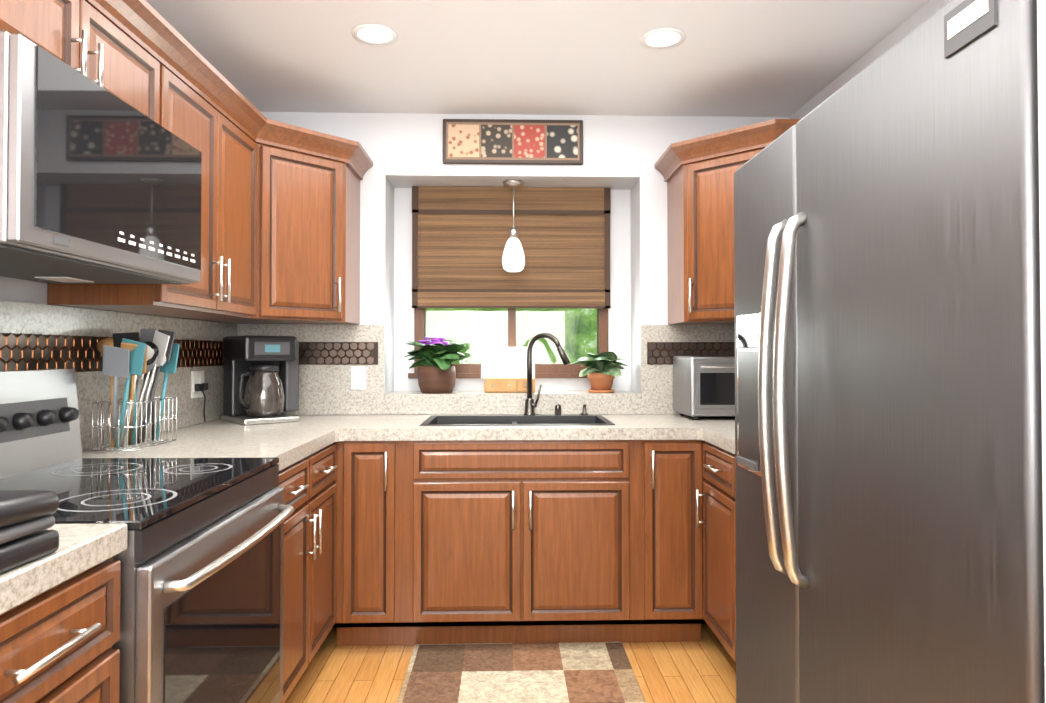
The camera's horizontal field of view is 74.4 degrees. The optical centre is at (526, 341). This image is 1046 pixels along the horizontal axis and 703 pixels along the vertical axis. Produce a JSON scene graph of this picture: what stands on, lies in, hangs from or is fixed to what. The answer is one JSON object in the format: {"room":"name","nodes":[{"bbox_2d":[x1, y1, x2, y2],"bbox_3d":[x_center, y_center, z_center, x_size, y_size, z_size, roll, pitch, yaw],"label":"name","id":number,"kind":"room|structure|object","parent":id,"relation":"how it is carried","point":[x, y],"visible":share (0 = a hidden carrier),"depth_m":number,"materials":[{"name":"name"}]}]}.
{"room":"kitchen","nodes":[
{"label":"kitchen","id":0,"kind":"room"},
{"bbox_2d":[0,276,228,323],"bbox_3d":[-1.414,0.027,0.874,0.100,2.410,5.240,0,-1,-2],"label":"wall","id":1,"kind":"structure","parent":0,"point":[21,290],"depth_m":1.91,"materials":[{"name":"white paint"}]},
{"bbox_2d":[0,0,91,79],"bbox_3d":[-1.215,-0.748,1.441,0.324,0.348,0.383,0,-1,-2],"label":"upper cabinet","id":2,"kind":"object","parent":1,"relation":"attached to","point":[63,28],"depth_m":1.56,"materials":[{"name":"brown wood"}]},
{"bbox_2d":[92,0,167,129],"bbox_3d":[-1.226,-0.742,1.824,0.324,0.348,0.383,0,-1,-2],"label":"upper cabinet","id":3,"kind":"object","parent":1,"relation":"attached to","point":[130,42],"depth_m":1.86,"materials":[{"name":"brown wood"}]},
{"bbox_2d":[0,31,201,283],"bbox_3d":[-1.150,-0.366,1.629,0.434,0.397,0.756,0,-1,-2],"label":"microwave","id":4,"kind":"object","parent":3,"relation":"attached to","point":[99,184],"visible":1,"depth_m":1.48,"materials":[{"name":"silver metal"}]},
{"bbox_2d":[47,28,259,323],"bbox_3d":[-1.243,-0.504,2.406,0.324,0.806,0.783,0,-1,-2],"label":"upper cabinet","id":5,"kind":"object","parent":1,"relation":"attached to","point":[210,116],"depth_m":2.38,"materials":[{"name":"brown wood"}]},
{"bbox_2d":[200,116,363,323],"bbox_3d":[-1.120,-0.494,3.106,0.608,0.806,0.607,0,-1,-2],"label":"upper cabinet","id":6,"kind":"object","parent":1,"relation":"attached to","point":[280,235],"depth_m":2.96,"materials":[{"name":"brown wood"}]},
{"bbox_2d":[285,623,735,702],"bbox_3d":[0.016,1.265,1.045,2.970,0.060,5.540,0,-1,-2],"label":"floor","id":7,"kind":"structure","parent":0,"point":[703,670],"depth_m":2.62,"materials":[{"name":"brown wood"}]},
{"bbox_2d":[0,557,120,702],"bbox_3d":[-1.017,0.800,0.790,0.681,0.859,0.873,0,-1,-2],"label":"base cabinet","id":8,"kind":"object","parent":7,"relation":"on","point":[57,642],"visible":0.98,"depth_m":1.08,"materials":[{"name":"brown wood"}]},
{"bbox_2d":[0,523,126,614],"bbox_3d":[-1.033,0.345,0.798,0.653,0.048,0.876,0,-1,-2],"label":"countertop","id":9,"kind":"structure","parent":8,"relation":"on","point":[82,548],"depth_m":1.08,"materials":[{"name":"stone"}]},
{"bbox_2d":[0,490,58,573],"bbox_3d":[-0.807,0.270,0.947,0.170,0.105,0.253,0,-1,2],"label":"press","id":10,"kind":"object","parent":9,"relation":"on","point":[26,519],"visible":1,"depth_m":1.00,"materials":[{"name":"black metal"}]},
{"bbox_2d":[0,369,293,702],"bbox_3d":[-0.996,0.658,1.618,0.726,1.170,0.762,0,-1,-2],"label":"range","id":11,"kind":"object","parent":7,"relation":"on","point":[201,557],"visible":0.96,"depth_m":1.60,"materials":[{"name":"silver metal"}]},
{"bbox_2d":[275,444,337,702],"bbox_3d":[-1.062,0.825,2.390,0.681,0.859,0.780,0,-1,-2],"label":"base cabinet","id":12,"kind":"object","parent":7,"relation":"on","point":[307,484],"visible":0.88,"depth_m":2.38,"materials":[{"name":"brown wood"}]},
{"bbox_2d":[332,441,407,645],"bbox_3d":[-0.649,0.836,3.087,0.290,0.860,0.626,0,-1,-2],"label":"base cabinet","id":13,"kind":"object","parent":7,"relation":"on","point":[371,481],"depth_m":2.78,"materials":[{"name":"brown wood"}]},
{"bbox_2d":[397,642,645,702],"bbox_3d":[-0.008,1.245,2.048,0.862,0.008,1.645,0,-1,-2],"label":"rug","id":14,"kind":"object","parent":7,"relation":"on","point":[579,672],"visible":1,"depth_m":2.59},
{"bbox_2d":[408,440,639,644],"bbox_3d":[-0.031,0.836,3.104,0.947,0.860,0.626,0,-1,-2],"label":"base cabinet","id":15,"kind":"object","parent":7,"relation":"on","point":[489,541],"depth_m":2.80,"materials":[{"name":"brown wood"}]},
{"bbox_2d":[82,426,423,470],"bbox_3d":[-0.910,0.369,2.387,0.988,0.048,0.754,0,-1,-2],"label":"countertop","id":16,"kind":"structure","parent":15,"relation":"on","point":[291,444],"depth_m":2.44,"materials":[{"name":"stone"}]},
{"bbox_2d":[91,328,179,450],"bbox_3d":[-1.258,0.147,2.223,0.191,0.389,0.374,0,-1,-2],"label":"utensil holder","id":17,"kind":"object","parent":16,"relation":"on","point":[132,358],"visible":1,"depth_m":2.20,"materials":[{"name":"silver metal"}]},
{"bbox_2d":[191,414,734,440],"bbox_3d":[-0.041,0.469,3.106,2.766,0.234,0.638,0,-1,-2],"label":"countertop","id":18,"kind":"structure","parent":15,"relation":"on","point":[452,426],"depth_m":3.03,"materials":[{"name":"stone"}]},
{"bbox_2d":[221,335,298,424],"bbox_3d":[-1.180,0.166,3.118,0.311,0.380,0.308,1,-1,-42],"label":"coffee maker","id":19,"kind":"object","parent":18,"relation":"on","point":[261,379],"visible":1,"depth_m":3.02,"materials":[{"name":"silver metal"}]},
{"bbox_2d":[523,333,570,414],"bbox_3d":[0.099,0.157,3.340,0.224,0.403,0.142,0,-1,-2],"label":"faucet","id":20,"kind":"object","parent":18,"relation":"on","point":[530,404],"visible":0.98,"depth_m":3.36,"materials":[{"name":"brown metal"}]},
{"bbox_2d":[555,404,560,414],"bbox_3d":[0.156,0.334,3.385,0.032,0.052,0.032,0,-1,-2],"label":"soap dispenser","id":21,"kind":"object","parent":18,"relation":"in","point":[557,409],"visible":0.98,"depth_m":3.37,"materials":[{"name":"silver metal"}]},
{"bbox_2d":[581,403,587,414],"bbox_3d":[0.287,0.329,3.365,0.036,0.060,0.074,0,-1,-2],"label":"soap dispenser","id":22,"kind":"object","parent":18,"relation":"on","point":[584,412],"visible":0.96,"depth_m":3.37,"materials":[{"name":"silver metal"}]},
{"bbox_2d":[673,356,734,419],"bbox_3d":[0.963,0.213,3.255,0.460,0.290,0.330,0,-1,-5],"label":"toaster oven","id":23,"kind":"object","parent":18,"relation":"on","point":[703,386],"visible":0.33,"depth_m":3.12,"materials":[{"name":"silver metal"}]},
{"bbox_2d":[612,422,734,453],"bbox_3d":[0.868,0.370,2.414,0.988,0.048,0.800,0,-1,-2],"label":"countertop","id":24,"kind":"structure","parent":15,"relation":"on","point":[720,434],"depth_m":2.81,"materials":[{"name":"stone"}]},
{"bbox_2d":[640,440,705,641],"bbox_3d":[0.587,0.836,3.122,0.289,0.860,0.626,0,-1,-2],"label":"base cabinet","id":25,"kind":"object","parent":7,"relation":"on","point":[671,544],"depth_m":2.81,"materials":[{"name":"brown wood"}]},
{"bbox_2d":[696,442,735,662],"bbox_3d":[1.029,0.826,2.425,0.661,0.859,0.827,0,-1,-2],"label":"base cabinet","id":26,"kind":"object","parent":7,"relation":"on","point":[719,558],"visible":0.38,"depth_m":2.60,"materials":[{"name":"brown wood"}]},
{"bbox_2d":[734,0,1044,702],"bbox_3d":[0.961,0.359,1.430,0.836,1.763,1.124,0,-1,-2],"label":"fridge","id":27,"kind":"object","parent":7,"relation":"on","point":[888,484],"visible":1,"depth_m":1.15,"materials":[{"name":"grey metal"}]},
{"bbox_2d":[239,112,789,482],"bbox_3d":[-0.056,0.069,3.618,2.770,2.410,0.370,0,-1,-2],"label":"wall","id":28,"kind":"structure","parent":0,"point":[622,155],"depth_m":3.46,"materials":[{"name":"white paint"}]},
{"bbox_2d":[0,300,734,450],"bbox_3d":[-0.011,0.117,2.047,2.766,0.443,3.308,0,-1,-2],"label":"backsplash","id":29,"kind":"structure","parent":28,"relation":"attached to","point":[36,336],"depth_m":3.39,"materials":[{"name":"stone"}]},
{"bbox_2d":[191,370,207,421],"bbox_3d":[-1.383,0.234,2.943,0.048,0.220,0.120,0,-1,-2],"label":"electrical outlet plate","id":30,"kind":"object","parent":29,"relation":"attached to","point":[199,386],"visible":1,"depth_m":2.92,"materials":[{"name":"white plastic"}]},
{"bbox_2d":[351,366,365,389],"bbox_3d":[-0.827,0.179,3.390,0.074,0.115,0.009,0,-1,-2],"label":"switch plate","id":31,"kind":"object","parent":29,"relation":"attached to","point":[358,377],"visible":1,"depth_m":3.39,"materials":[{"name":"white plastic"}]},
{"bbox_2d":[404,337,467,393],"bbox_3d":[-0.459,0.118,3.470,0.328,0.282,0.288,0,-1,-2],"label":"plant","id":32,"kind":"object","parent":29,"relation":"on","point":[436,370],"visible":1,"depth_m":3.44,"materials":[{"name":"green plant"}]},
{"bbox_2d":[481,347,534,392],"bbox_3d":[-0.094,0.143,3.565,0.280,0.234,0.112,0,-1,-2],"label":"box","id":33,"kind":"object","parent":29,"relation":"on","point":[503,369],"visible":0.98,"depth_m":3.60,"materials":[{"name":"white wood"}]},
{"bbox_2d":[571,352,627,392],"bbox_3d":[0.379,0.155,3.520,0.296,0.209,0.249,0,-1,-2],"label":"potted plant","id":34,"kind":"object","parent":29,"relation":"on","point":[602,370],"visible":1,"depth_m":3.50,"materials":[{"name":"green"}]},
{"bbox_2d":[408,308,607,377],"bbox_3d":[-0.079,-0.289,3.736,1.100,0.970,0.125,0,-1,-2],"label":"window","id":35,"kind":"structure","parent":28,"relation":"in","point":[578,333],"depth_m":3.74,"materials":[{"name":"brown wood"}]},
{"bbox_2d":[412,186,610,308],"bbox_3d":[-0.078,-0.499,3.659,1.055,0.645,0.026,0,-1,-2],"label":"window blind","id":36,"kind":"object","parent":28,"relation":"attached to","point":[460,236],"visible":0.98,"depth_m":3.66,"materials":[{"name":"brown wood"}]},
{"bbox_2d":[443,119,582,164],"bbox_3d":[-0.066,-0.996,3.434,0.698,0.222,0.026,0,-1,-2],"label":"framed art","id":37,"kind":"object","parent":28,"relation":"attached to","point":[512,142],"visible":0.98,"depth_m":3.42,"materials":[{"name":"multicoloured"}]},
{"bbox_2d":[502,179,524,271],"bbox_3d":[-0.066,-0.593,3.563,0.120,0.466,0.120,0,-1,-2],"label":"pendant light","id":38,"kind":"object","parent":28,"relation":"hanging from","point":[513,258],"visible":1,"depth_m":3.52,"materials":[{"name":"white glass"}]},
{"bbox_2d":[146,0,929,116],"bbox_3d":[0.016,-1.205,1.083,2.970,0.060,5.540,0,-1,-2],"label":"ceiling","id":39,"kind":"structure","parent":0,"point":[757,58],"depth_m":2.74,"materials":[{"name":"white paint"}]},
{"bbox_2d":[352,24,397,45],"bbox_3d":[-0.567,-1.148,2.582,0.170,0.006,0.170,0,-1,-2],"label":"recessed light","id":40,"kind":"object","parent":39,"relation":"in","point":[374,34],"visible":1,"depth_m":2.58,"materials":[{"name":"white"}]},
{"bbox_2d":[640,28,685,49],"bbox_3d":[0.517,-1.147,2.612,0.170,0.006,0.170,0,-1,-2],"label":"recessed light","id":41,"kind":"object","parent":39,"relation":"in","point":[661,38],"visible":1,"depth_m":2.61,"materials":[{"name":"white"}]},
{"bbox_2d":[790,0,950,118],"bbox_3d":[1.455,0.028,0.955,0.100,2.410,5.240,0,-1,-2],"label":"wall","id":42,"kind":"structure","parent":0,"point":[926,11],"depth_m":2.68,"materials":[{"name":"white paint"}]},
{"bbox_2d":[655,119,800,324],"bbox_3d":[0.999,-0.493,3.126,0.687,0.806,0.687,0,-1,-2],"label":"upper cabinet","id":43,"kind":"object","parent":42,"relation":"attached to","point":[697,173],"visible":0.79,"depth_m":3.05,"materials":[{"name":"brown wood"}]},
{"bbox_2d":[1037,0,1045,702],"bbox_3d":[1.036,0.018,0.290,0.775,2.410,1.135,0,-1,-2],"label":"wall","id":44,"kind":"structure","parent":0,"point":[1041,30],"depth_m":0.84,"materials":[{"name":"white paint"}]}
]}

